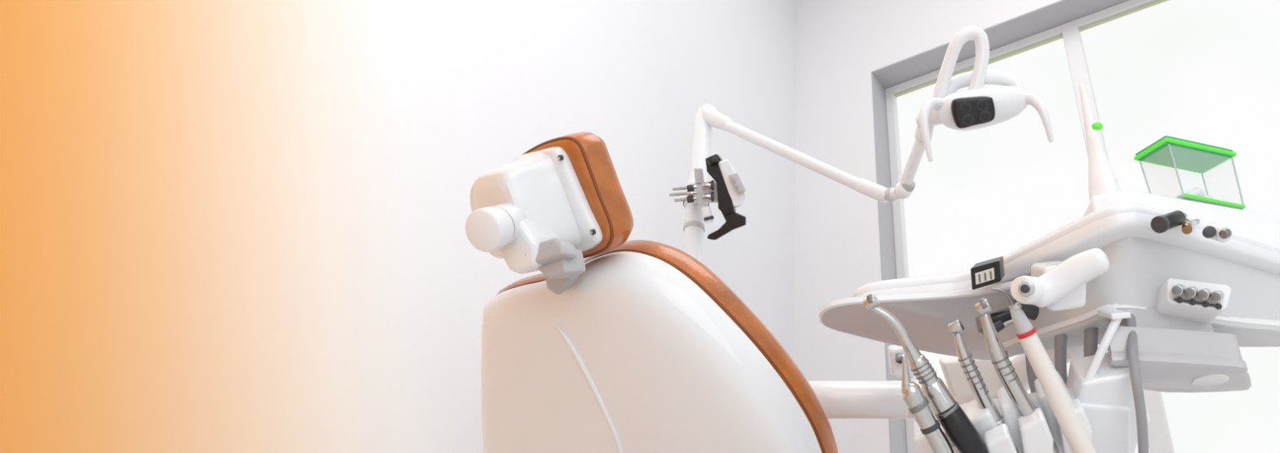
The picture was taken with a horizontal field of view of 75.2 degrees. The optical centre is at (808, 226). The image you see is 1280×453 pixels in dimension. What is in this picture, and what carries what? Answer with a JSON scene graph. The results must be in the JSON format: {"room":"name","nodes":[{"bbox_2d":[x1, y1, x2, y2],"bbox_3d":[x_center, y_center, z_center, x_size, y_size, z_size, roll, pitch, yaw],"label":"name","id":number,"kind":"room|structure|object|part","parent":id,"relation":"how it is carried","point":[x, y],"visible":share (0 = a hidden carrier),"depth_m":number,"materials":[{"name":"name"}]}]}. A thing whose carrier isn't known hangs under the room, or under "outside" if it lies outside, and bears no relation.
{"room":"dental clinic","nodes":[
{"label":"dental clinic","id":0,"kind":"room"},
{"bbox_2d":[0,0,796,452],"bbox_3d":[-1.257,-0.660,1.907,0.151,3.950,4.750,-16,-34,26],"label":"wall","id":1,"kind":"structure","parent":0,"point":[227,226],"depth_m":1.73,"materials":[{"name":"paint"}]},
{"bbox_2d":[682,26,1053,262],"bbox_3d":[0.046,0.425,1.868,1.090,2.066,0.709,0,-30,0],"label":"lamp","id":2,"kind":"object","parent":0,"point":[977,107],"depth_m":2.01,"materials":[{"name":"white plastic"}]},
{"bbox_2d":[793,0,1061,452],"bbox_3d":[2.167,-0.291,2.546,5.000,3.950,0.300,-16,-34,26],"label":"wall","id":3,"kind":"structure","parent":0,"point":[840,43],"depth_m":3.71,"materials":[{"name":"white paint"}]},
{"bbox_2d":[871,0,1128,452],"bbox_3d":[1.581,-0.149,2.771,2.880,2.130,0.158,-16,-34,26],"label":"window frame","id":4,"kind":"structure","parent":3,"relation":"attached to","point":[1061,12],"depth_m":3.61,"materials":[{"name":"grey paint"}]},
{"bbox_2d":[884,0,1174,452],"bbox_3d":[1.625,-0.110,2.834,2.868,2.124,0.065,-16,-34,26],"label":"window","id":5,"kind":"structure","parent":3,"relation":"in","point":[1160,441],"depth_m":3.50,"materials":[{"name":"white plastic"}]},
{"bbox_2d":[903,38,1089,277],"bbox_3d":[0.784,-0.292,3.528,0.815,1.018,0.010,-16,-34,26],"label":"window pane","id":6,"kind":"object","parent":5,"relation":"attached to","point":[992,192],"depth_m":3.46,"materials":[{"name":"white glass"}]},
{"bbox_2d":[1080,0,1279,216],"bbox_3d":[1.518,-0.475,3.135,0.738,1.096,0.010,-16,-34,26],"label":"window pane","id":7,"kind":"object","parent":5,"relation":"attached to","point":[1206,72],"depth_m":3.17,"materials":[{"name":"white glass"}]},
{"bbox_2d":[1160,346,1279,452],"bbox_3d":[1.365,0.575,2.633,0.382,0.351,0.010,-16,-34,26],"label":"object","id":8,"kind":"object","parent":5,"relation":"attached to","point":[1242,421],"depth_m":2.61,"materials":[{"name":"white"}]},
{"bbox_2d":[894,0,1168,97],"bbox_3d":[1.167,-0.857,3.564,1.730,0.012,0.015,-16,-34,26],"label":"blind rail","id":9,"kind":"object","parent":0,"point":[1157,2],"depth_m":3.62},
{"bbox_2d":[808,191,1279,452],"bbox_3d":[0.438,0.537,1.097,1.036,1.114,0.796,0,-30,0],"label":"dental delivery unit","id":10,"kind":"object","parent":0,"point":[1171,289],"depth_m":1.07,"materials":[{"name":"white plastic"}]},
{"bbox_2d":[895,352,954,452],"bbox_3d":[0.169,0.377,0.989,0.135,0.358,0.301,0,-30,0],"label":"dental handpiece","id":11,"kind":"object","parent":10,"relation":"attached to","point":[913,397],"depth_m":0.94,"materials":[{"name":"white plastic"}]},
{"bbox_2d":[862,293,989,452],"bbox_3d":[0.169,0.337,1.001,0.207,0.410,0.326,0,-30,0],"label":"dental handpiece","id":12,"kind":"object","parent":10,"relation":"attached to","point":[953,419],"depth_m":0.96,"materials":[{"name":"silver metal"}]},
{"bbox_2d":[947,319,1018,452],"bbox_3d":[0.244,0.352,1.036,0.144,0.374,0.316,0,-30,0],"label":"dental handpiece","id":13,"kind":"object","parent":10,"relation":"attached to","point":[984,399],"depth_m":0.99,"materials":[{"name":"silver metal"}]},
{"bbox_2d":[974,297,1058,452],"bbox_3d":[0.281,0.335,1.015,0.159,0.393,0.330,0,-30,0],"label":"dental handpiece","id":14,"kind":"object","parent":10,"relation":"attached to","point":[1016,392],"depth_m":0.97,"materials":[{"name":"silver metal"}]},
{"bbox_2d":[991,288,1096,452],"bbox_3d":[0.335,0.327,0.987,0.068,0.414,0.377,-15,-33,24],"label":"dental handpiece","id":15,"kind":"object","parent":10,"relation":"attached to","point":[1053,388],"visible":1,"depth_m":0.95,"materials":[{"name":"white plastic"}]},
{"bbox_2d":[1079,83,1121,200],"bbox_3d":[0.461,-0.133,1.286,0.054,0.268,0.086,0,-30,0],"label":"dispenser bottle","id":16,"kind":"object","parent":10,"relation":"on","point":[1102,180],"visible":0.77,"depth_m":1.27,"materials":[{"name":"white plastic"}]},
{"bbox_2d":[1133,135,1245,209],"bbox_3d":[0.600,-0.075,1.269,0.149,0.114,0.064,9,-31,-15],"label":"box","id":17,"kind":"object","parent":10,"relation":"on","point":[1171,152],"visible":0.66,"depth_m":1.27,"materials":[{"name":"green"}]},
{"bbox_3d":[0.600,-0.116,1.293,0.142,0.018,0.057,9,-31,-15],"label":"lid","id":18,"kind":"part","parent":17,"relation":"part of","materials":[{"name":"green plastic"}]},
{"bbox_3d":[0.250,0.911,0.629,8.500,0.050,6.000,0,-30,0],"label":"floor","id":19,"kind":"structure","parent":0,"visible":0},
{"bbox_2d":[465,131,838,452],"bbox_3d":[-0.129,0.808,1.722,0.830,1.222,1.982,-13,-32,21],"label":"dental chair","id":20,"kind":"object","parent":19,"relation":"on","point":[633,346],"visible":1,"depth_m":1.24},
{"bbox_3d":[-0.447,0.003,1.134,0.062,0.063,0.060,-12,-32,20],"label":"headrest knob","id":21,"kind":"part","parent":20,"relation":"part of","materials":[{"name":"white plastic"}]},
{"bbox_3d":[-0.409,0.016,1.182,0.072,0.108,0.097,-16,-34,26],"label":"neck arm","id":22,"kind":"part","parent":20,"relation":"part of","materials":[{"name":"white plastic"}]},
{"bbox_3d":[-0.379,0.070,1.245,0.059,0.060,0.059,-17,-34,27],"label":"neck post","id":23,"kind":"part","parent":20,"relation":"part of","materials":[{"name":"grey plastic"}]},
{"bbox_3d":[-0.420,-0.026,1.271,0.223,0.153,0.114,-22,-37,34],"label":"headrest plate","id":24,"kind":"part","parent":20,"relation":"part of","materials":[{"name":"white plastic"}]},
{"bbox_2d":[528,131,633,256],"bbox_3d":[-0.407,-0.031,1.304,0.306,0.187,0.151,-24,-38,35],"label":"cushion","id":25,"kind":"object","parent":20,"relation":"on","point":[576,196],"depth_m":1.20,"materials":[{"name":"brown leather"}]},
{"bbox_2d":[497,240,838,452],"bbox_3d":[-0.346,0.383,1.466,0.856,0.491,0.497,-19,-35,29],"label":"backrest cushion","id":26,"kind":"object","parent":20,"relation":"on","point":[595,360],"depth_m":1.26,"materials":[{"name":"brown leather"}]},
{"bbox_2d":[669,154,746,239],"bbox_3d":[-0.284,-0.074,2.271,0.246,0.222,0.168,-18,-35,29],"label":"holder","id":27,"kind":"object","parent":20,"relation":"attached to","point":[727,190],"visible":1,"depth_m":2.24,"materials":[{"name":"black plastic"}]},
{"bbox_3d":[-0.349,-0.091,2.250,0.077,0.015,0.009,-1,-30,2],"label":"clamp rod","id":28,"kind":"part","parent":27,"relation":"part of","materials":[{"name":"silver metal"}]},
{"bbox_3d":[-0.344,-0.107,2.250,0.068,0.015,0.009,-1,-30,2],"label":"clamp rod","id":29,"kind":"part","parent":27,"relation":"part of","materials":[{"name":"silver metal"}]},
{"bbox_3d":[-0.342,-0.075,2.250,0.064,0.015,0.009,-2,-30,3],"label":"clamp rod","id":30,"kind":"part","parent":27,"relation":"part of","materials":[{"name":"silver metal"}]},
{"bbox_3d":[-0.280,-0.033,2.240,0.024,0.048,0.042,-12,-32,20],"label":"knob","id":31,"kind":"part","parent":27,"relation":"part of","materials":[{"name":"white plastic"}]},
{"bbox_3d":[-0.263,-0.180,2.220,0.028,0.028,0.030,-27,-39,38],"label":"knob","id":32,"kind":"part","parent":27,"relation":"part of","materials":[{"name":"black plastic"}]},
{"bbox_2d":[711,191,714,201],"bbox_3d":[-0.267,-0.083,2.250,0.007,0.028,0.028,0,-30,0],"label":"washer","id":33,"kind":"object","parent":27,"relation":"in","point":[712,193],"depth_m":2.24,"materials":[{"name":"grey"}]},
{"bbox_2d":[711,180,714,190],"bbox_3d":[-0.267,-0.115,2.250,0.007,0.028,0.028,0,-30,0],"label":"washer","id":34,"kind":"object","parent":27,"relation":"in","point":[712,181],"depth_m":2.24,"materials":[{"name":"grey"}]}
]}

